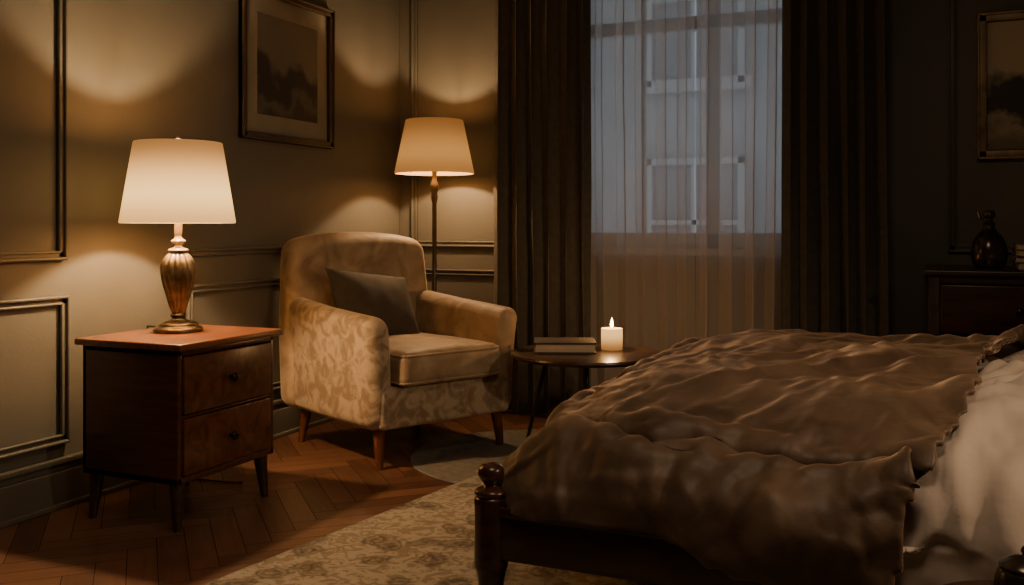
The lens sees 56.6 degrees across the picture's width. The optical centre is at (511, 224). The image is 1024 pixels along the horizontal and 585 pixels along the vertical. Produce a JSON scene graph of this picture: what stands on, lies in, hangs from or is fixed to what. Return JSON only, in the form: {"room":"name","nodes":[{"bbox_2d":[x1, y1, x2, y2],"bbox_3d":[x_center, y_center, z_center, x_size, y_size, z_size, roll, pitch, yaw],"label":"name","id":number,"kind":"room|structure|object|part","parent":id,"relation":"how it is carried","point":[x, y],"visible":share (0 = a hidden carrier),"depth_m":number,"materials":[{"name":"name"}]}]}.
{"room":"bedroom","nodes":[
{"label":"bedroom","id":0,"kind":"room"},
{"bbox_2d":[0,0,398,472],"bbox_3d":[-1.977,-0.375,2.683,0.120,2.850,6.520,0,0,24],"label":"wall","id":1,"kind":"structure","parent":0,"point":[138,69],"depth_m":3.70,"materials":[{"name":"paint"}]},
{"bbox_2d":[0,0,67,262],"bbox_3d":[-1.944,-0.713,2.582,0.026,1.675,1.760,0,0,24],"label":"trim","id":2,"kind":"structure","parent":1,"relation":"attached to","point":[61,253],"depth_m":3.36,"materials":[{"name":"paint"}]},
{"bbox_2d":[0,295,69,459],"bbox_3d":[-1.942,0.512,2.586,0.026,0.525,1.770,0,0,24],"label":"trim","id":3,"kind":"structure","parent":1,"relation":"attached to","point":[63,301],"depth_m":3.36,"materials":[{"name":"paint"}]},
{"bbox_2d":[0,398,334,528],"bbox_3d":[-1.931,0.912,2.598,0.036,0.175,6.400,0,0,24],"label":"baseboard","id":4,"kind":"structure","parent":1,"relation":"attached to","point":[39,489],"depth_m":3.34,"materials":[{"name":"paint"}]},
{"bbox_2d":[185,278,280,390],"bbox_3d":[-1.018,0.512,4.687,0.026,0.525,1.640,0,0,24],"label":"trim","id":5,"kind":"structure","parent":1,"relation":"attached to","point":[197,288],"depth_m":4.17,"materials":[{"name":"paint"}]},
{"bbox_2d":[187,246,282,256],"bbox_3d":[-1.009,0.116,4.705,0.028,0.032,1.800,0,0,24],"label":"trim","id":6,"kind":"structure","parent":1,"relation":"attached to","point":[269,249],"depth_m":4.20,"materials":[{"name":"paint"}]},
{"bbox_2d":[238,0,334,148],"bbox_3d":[-1.065,-0.745,4.560,0.034,0.710,0.710,0,0,24],"label":"framed picture","id":7,"kind":"object","parent":1,"relation":"attached to","point":[286,48],"visible":1,"depth_m":4.54,"materials":[{"name":"brown wood"}]},
{"bbox_2d":[257,11,317,122],"bbox_3d":[-1.075,-0.745,4.565,0.009,0.470,0.470,0,0,24],"label":"print","id":8,"kind":"object","parent":7,"relation":"attached to","point":[287,46],"depth_m":4.55},
{"bbox_2d":[0,410,548,584],"bbox_3d":[-0.024,1.001,1.758,4.264,0.002,6.600,0,0,24],"label":"floor","id":9,"kind":"structure","parent":0,"point":[326,483],"depth_m":3.28,"materials":[{"name":"brown wood"}]},
{"bbox_2d":[74,324,282,532],"bbox_3d":[-1.166,0.692,3.375,0.477,0.616,0.530,0,0,24],"label":"nightstand","id":10,"kind":"object","parent":9,"relation":"on","point":[173,410],"visible":0.94,"depth_m":3.19,"materials":[{"name":"brown wood"}]},
{"bbox_3d":[-1.418,0.922,3.257,0.052,0.156,0.052,0,0,24],"label":"leg","id":11,"kind":"part","parent":10,"relation":"part of","materials":[{"name":"brown wood"}]},
{"bbox_3d":[-1.098,0.922,3.116,0.052,0.156,0.052,0,0,24],"label":"leg","id":12,"kind":"part","parent":10,"relation":"part of","materials":[{"name":"brown wood"}]},
{"bbox_2d":[118,135,242,482],"bbox_3d":[-1.203,0.338,3.485,0.400,1.323,0.508,0,0,3],"label":"table lamp","id":13,"kind":"object","parent":10,"relation":"on","point":[177,181],"visible":1,"depth_m":3.30,"materials":[{"name":"beige fabric"}]},
{"bbox_3d":[-1.205,-0.152,3.431,0.400,0.291,0.400,0,0,24],"label":"lamp shade","id":14,"kind":"part","parent":13,"relation":"part of","materials":[{"name":"beige fabric"}]},
{"bbox_3d":[-1.236,0.687,3.665,0.317,0.624,0.232,0,0,-39],"label":"lamp cord","id":15,"kind":"part","parent":13,"relation":"part of","materials":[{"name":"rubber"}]},
{"bbox_3d":[-0.997,0.727,3.301,0.047,0.185,0.442,0,0,24],"label":"drawer","id":16,"kind":"part","parent":10,"relation":"part of","materials":[{"name":"brown wood"}]},
{"bbox_3d":[-0.997,0.525,3.301,0.047,0.188,0.442,0,0,24],"label":"drawer","id":17,"kind":"part","parent":10,"relation":"part of","materials":[{"name":"brown wood"}]},
{"bbox_3d":[-0.962,0.727,3.286,0.031,0.032,0.032,0,0,24],"label":"knob","id":18,"kind":"part","parent":10,"relation":"part of","materials":[{"name":"brown metal"}]},
{"bbox_3d":[-0.962,0.525,3.286,0.031,0.032,0.032,0,0,24],"label":"knob","id":19,"kind":"part","parent":10,"relation":"part of","materials":[{"name":"brown metal"}]},
{"bbox_3d":[-0.929,0.922,3.501,0.052,0.156,0.052,0,0,24],"label":"leg","id":20,"kind":"part","parent":10,"relation":"part of","materials":[{"name":"brown wood"}]},
{"bbox_2d":[279,232,516,470],"bbox_3d":[-0.539,0.516,4.371,0.825,0.967,0.934,0,0,-40],"label":"armchair","id":21,"kind":"object","parent":9,"relation":"on","point":[338,364],"visible":0.95,"depth_m":4.16,"materials":[{"name":"fabric"}]},
{"bbox_3d":[-0.949,0.916,4.376,0.054,0.168,0.082,0,0,-40],"label":"leg","id":22,"kind":"part","parent":21,"relation":"part of","materials":[{"name":"brown wood"}]},
{"bbox_3d":[-0.755,0.585,4.100,0.145,0.510,0.723,0,0,-40],"label":"armrest","id":23,"kind":"part","parent":21,"relation":"part of","materials":[{"name":"fabric"}]},
{"bbox_3d":[-0.762,0.436,4.631,0.805,0.807,0.250,0,0,-40],"label":"backrest","id":24,"kind":"part","parent":21,"relation":"part of","materials":[{"name":"fabric"}]},
{"bbox_2d":[325,268,419,334],"bbox_3d":[-0.636,0.375,4.400,0.501,0.363,0.223,0,0,-45],"label":"throw pillow","id":25,"kind":"object","parent":21,"relation":"on","point":[386,298],"visible":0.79,"depth_m":4.34,"materials":[{"name":"fabric"}]},
{"bbox_3d":[-0.543,0.916,3.896,0.054,0.168,0.062,0,0,-40],"label":"leg","id":26,"kind":"part","parent":21,"relation":"part of","materials":[{"name":"brown wood"}]},
{"bbox_3d":[-0.502,0.750,4.327,0.680,0.170,0.725,0,0,-40],"label":"seat","id":27,"kind":"part","parent":21,"relation":"part of","materials":[{"name":"fabric"}]},
{"bbox_2d":[389,332,499,386],"bbox_3d":[-0.455,0.584,4.271,0.528,0.166,0.670,0,0,-40],"label":"seat cushion","id":28,"kind":"object","parent":21,"relation":"on","point":[424,359],"depth_m":4.04,"materials":[{"name":"fabric"}]},
{"bbox_3d":[-0.236,0.585,4.540,0.145,0.510,0.723,0,0,-40],"label":"armrest","id":29,"kind":"part","parent":21,"relation":"part of","materials":[{"name":"fabric"}]},
{"bbox_3d":[-0.070,0.916,4.297,0.054,0.168,0.062,0,0,-40],"label":"leg","id":30,"kind":"part","parent":21,"relation":"part of","materials":[{"name":"brown wood"}]},
{"bbox_2d":[204,475,655,584],"bbox_3d":[0.543,0.994,2.491,2.500,0.010,2.100,0,0,32],"label":"rug","id":31,"kind":"object","parent":9,"relation":"on","point":[428,539],"visible":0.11,"depth_m":2.83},
{"bbox_2d":[474,462,762,584],"bbox_3d":[1.266,0.425,2.661,2.206,1.150,1.793,0,0,24],"label":"bed","id":32,"kind":"object","parent":31,"relation":"on","point":[501,537],"visible":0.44,"depth_m":2.20,"materials":[{"name":"brown wood"}]},
{"bbox_3d":[-0.051,0.787,2.306,0.083,0.425,0.083,0,0,24],"label":"post","id":33,"kind":"part","parent":32,"relation":"part of","materials":[{"name":"brown wood"}]},
{"bbox_3d":[0.925,0.740,1.872,2.135,0.130,0.044,0,0,24],"label":"rail","id":34,"kind":"part","parent":32,"relation":"part of","materials":[{"name":"brown wood"}]},
{"bbox_2d":[498,324,1023,584],"bbox_3d":[0.862,0.549,2.842,1.371,0.426,1.949,0,0,24],"label":"duvet","id":35,"kind":"object","parent":32,"relation":"on","point":[784,456],"visible":0.98,"depth_m":2.14,"materials":[{"name":"fabric"}]},
{"bbox_2d":[895,350,1023,584],"bbox_3d":[1.606,0.555,2.484,1.300,0.357,1.839,0,0,24],"label":"sheet","id":36,"kind":"object","parent":32,"relation":"on","point":[960,520],"visible":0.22,"depth_m":1.89,"materials":[{"name":"fabric"}]},
{"bbox_2d":[944,580,992,584],"bbox_3d":[0.751,0.778,1.385,0.290,0.421,0.290,0,0,24],"label":"stool","id":37,"kind":"object","parent":31,"relation":"on","point":[972,582],"visible":0.72,"depth_m":1.51,"materials":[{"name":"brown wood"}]},
{"bbox_2d":[993,546,1023,584],"bbox_3d":[0.751,0.517,1.385,0.090,0.101,0.090,0,0,24],"label":"jar","id":38,"kind":"object","parent":37,"relation":"on","point":[1010,569],"visible":1,"depth_m":1.38,"materials":[{"name":"brown ceramic"}]},
{"bbox_3d":[0.751,0.484,1.385,0.076,0.034,0.076,0,0,24],"label":"lid","id":39,"kind":"part","parent":38,"relation":"part of","materials":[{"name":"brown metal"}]},
{"bbox_2d":[394,117,473,291],"bbox_3d":[-0.416,0.219,5.100,0.428,1.562,0.428,0,0,24],"label":"floor lamp","id":40,"kind":"object","parent":9,"relation":"on","point":[429,146],"visible":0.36,"depth_m":4.95,"materials":[{"name":"beige fabric"}]},
{"bbox_3d":[-0.416,-0.418,5.100,0.428,0.287,0.428,0,0,24],"label":"lamp shade","id":41,"kind":"part","parent":40,"relation":"part of","materials":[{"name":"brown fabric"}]},
{"bbox_2d":[410,430,538,483],"bbox_3d":[0.085,0.997,4.092,1.048,0.007,1.048,0,0,24],"label":"round rug","id":42,"kind":"object","parent":9,"relation":"on","point":[454,459],"visible":0.32,"depth_m":4.13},
{"bbox_2d":[510,343,660,437],"bbox_3d":[0.321,0.772,4.120,0.660,0.444,0.660,0,0,24],"label":"side table","id":43,"kind":"object","parent":42,"relation":"on","point":[630,355],"visible":0.57,"depth_m":3.97,"materials":[{"name":"brown wood"}]},
{"bbox_3d":[0.103,0.786,4.132,0.117,0.416,0.020,0,0,2],"label":"leg","id":44,"kind":"part","parent":43,"relation":"part of","materials":[{"name":"brown wood"}]},
{"bbox_2d":[534,337,595,353],"bbox_3d":[0.230,0.526,4.149,0.265,0.048,0.200,0,0,2],"label":"book","id":45,"kind":"object","parent":43,"relation":"on","point":[543,345],"visible":1,"depth_m":4.06,"materials":[{"name":"brown paper"}]},
{"bbox_3d":[0.306,0.786,3.902,0.020,0.416,0.117,0,0,5],"label":"leg","id":46,"kind":"part","parent":43,"relation":"part of","materials":[{"name":"brown wood"}]},
{"bbox_2d":[601,319,622,350],"bbox_3d":[0.442,0.482,4.208,0.095,0.143,0.095,0,0,24],"label":"candle","id":47,"kind":"object","parent":43,"relation":"on","point":[611,337],"visible":1,"depth_m":4.17,"materials":[{"name":"beige wax"}]},
{"bbox_2d":[923,264,1023,336],"bbox_3d":[2.362,0.590,3.829,1.290,0.820,0.567,0,0,24],"label":"dresser","id":48,"kind":"object","parent":9,"relation":"on","point":[964,300],"visible":0.39,"depth_m":3.78,"materials":[{"name":"brown wood"}]},
{"bbox_3d":[1.994,0.339,3.734,0.562,0.195,0.038,0,0,24],"label":"drawer","id":49,"kind":"part","parent":48,"relation":"part of","materials":[{"name":"brown wood"}]},
{"bbox_2d":[970,210,1007,268],"bbox_3d":[1.986,0.059,3.955,0.140,0.243,0.140,0,0,24],"label":"decanter","id":50,"kind":"object","parent":48,"relation":"on","point":[989,250],"visible":1,"depth_m":3.91,"materials":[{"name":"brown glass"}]},
{"bbox_2d":[1010,261,1023,269],"bbox_3d":[2.147,0.165,3.862,0.190,0.030,0.250,0,0,22],"label":"book","id":51,"kind":"object","parent":48,"relation":"on","point":[1018,266],"visible":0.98,"depth_m":3.82,"materials":[{"name":"beige paper"}]},
{"bbox_2d":[1013,256,1023,262],"bbox_3d":[2.147,0.138,3.862,0.190,0.024,0.250,0,0,27],"label":"book","id":52,"kind":"object","parent":51,"relation":"on","point":[1017,259],"visible":0.8,"depth_m":3.79,"materials":[{"name":"beige paper"}]},
{"bbox_2d":[1010,249,1023,256],"bbox_3d":[2.147,0.113,3.862,0.190,0.026,0.250,0,0,21],"label":"book","id":53,"kind":"object","parent":52,"relation":"on","point":[1020,253],"visible":1,"depth_m":3.82,"materials":[{"name":"beige paper"}]},
{"bbox_2d":[1011,243,1023,249],"bbox_3d":[2.147,0.088,3.862,0.190,0.024,0.250,0,0,24],"label":"book","id":54,"kind":"object","parent":53,"relation":"on","point":[1017,246],"visible":1,"depth_m":3.79,"materials":[{"name":"beige paper"}]},
{"bbox_3d":[1.980,0.338,3.704,0.032,0.032,0.030,0,0,24],"label":"knob","id":55,"kind":"part","parent":48,"relation":"part of","materials":[{"name":"brown metal"}]},
{"bbox_2d":[399,0,1023,334],"bbox_3d":[1.280,-0.375,4.746,4.180,2.850,0.120,0,0,24],"label":"wall","id":56,"kind":"structure","parent":0,"point":[456,37],"depth_m":4.45,"materials":[{"name":"paint"}]},
{"bbox_2d":[411,0,493,247],"bbox_3d":[-0.231,-0.713,5.334,0.760,1.675,0.026,0,0,24],"label":"trim","id":57,"kind":"structure","parent":56,"relation":"attached to","point":[414,3],"depth_m":5.47,"materials":[{"name":"paint"}]},
{"bbox_2d":[425,269,493,275],"bbox_3d":[-0.231,0.512,5.334,0.760,0.525,0.026,0,0,24],"label":"trim","id":58,"kind":"structure","parent":56,"relation":"attached to","point":[468,272],"depth_m":5.35,"materials":[{"name":"paint"}]},
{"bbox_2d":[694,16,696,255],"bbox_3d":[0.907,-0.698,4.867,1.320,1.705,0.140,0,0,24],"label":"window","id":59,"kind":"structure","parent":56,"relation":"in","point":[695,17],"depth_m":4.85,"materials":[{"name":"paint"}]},
{"bbox_2d":[948,0,1012,252],"bbox_3d":[2.535,-0.713,4.117,1.175,1.675,0.026,0,0,24],"label":"trim","id":60,"kind":"structure","parent":56,"relation":"attached to","point":[952,247],"depth_m":4.34,"materials":[{"name":"paint"}]},
{"bbox_2d":[977,10,1023,159],"bbox_3d":[2.381,-0.625,4.176,0.605,0.660,0.034,0,0,24],"label":"framed picture","id":61,"kind":"object","parent":56,"relation":"attached to","point":[1000,35],"visible":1,"depth_m":4.26,"materials":[{"name":"wood"}]},
{"bbox_2d":[987,20,1023,150],"bbox_3d":[2.385,-0.625,4.186,0.525,0.580,0.009,0,0,24],"label":"print","id":62,"kind":"object","parent":61,"relation":"attached to","point":[1005,38],"depth_m":4.26,"materials":[{"name":"paper"}]},
{"bbox_3d":[0.847,-1.620,4.781,2.376,0.060,0.170,0,0,24],"label":"curtain rod","id":63,"kind":"object","parent":56,"relation":"attached to","visible":0},
{"bbox_2d":[494,0,591,415],"bbox_3d":[0.145,-0.307,4.962,0.560,2.585,0.084,0,0,24],"label":"curtain","id":64,"kind":"object","parent":63,"relation":"hanging from","point":[543,177],"visible":0.85,"depth_m":4.95,"materials":[{"name":"fabric"}]},
{"bbox_2d":[591,0,695,386],"bbox_3d":[0.616,-0.300,4.873,0.660,2.560,0.079,0,0,24],"label":"sheer curtain","id":65,"kind":"object","parent":63,"relation":"hanging from","point":[643,56],"visible":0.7,"depth_m":4.84,"materials":[{"name":"white fabric"}]},
{"bbox_2d":[696,0,781,337],"bbox_3d":[1.154,-0.300,4.639,0.518,2.560,0.072,0,0,24],"label":"sheer curtain","id":66,"kind":"object","parent":63,"relation":"hanging from","point":[739,67],"visible":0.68,"depth_m":4.65,"materials":[{"name":"white fabric"}]},
{"bbox_2d":[781,0,889,336],"bbox_3d":[1.481,-0.307,4.367,0.482,2.585,0.100,0,0,24],"label":"curtain","id":67,"kind":"object","parent":63,"relation":"hanging from","point":[835,221],"visible":0.74,"depth_m":4.37,"materials":[{"name":"fabric"}]},
{"label":"outside","id":68,"kind":"structure","parent":0,"visible":0},
{"bbox_2d":[694,0,696,232],"bbox_3d":[2.700,-1.500,11.103,14.000,13.000,0.700,0,0,24],"label":"building","id":69,"kind":"structure","parent":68,"point":[695,33],"depth_m":10.98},
{"bbox_3d":[2.122,0.135,11.030,1.300,1.830,0.100,0,0,24],"label":"frame","id":70,"kind":"part","parent":69,"relation":"part of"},
{"bbox_3d":[2.122,-2.465,11.030,1.300,1.830,0.100,0,0,24],"label":"frame","id":71,"kind":"part","parent":69,"relation":"part of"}
]}

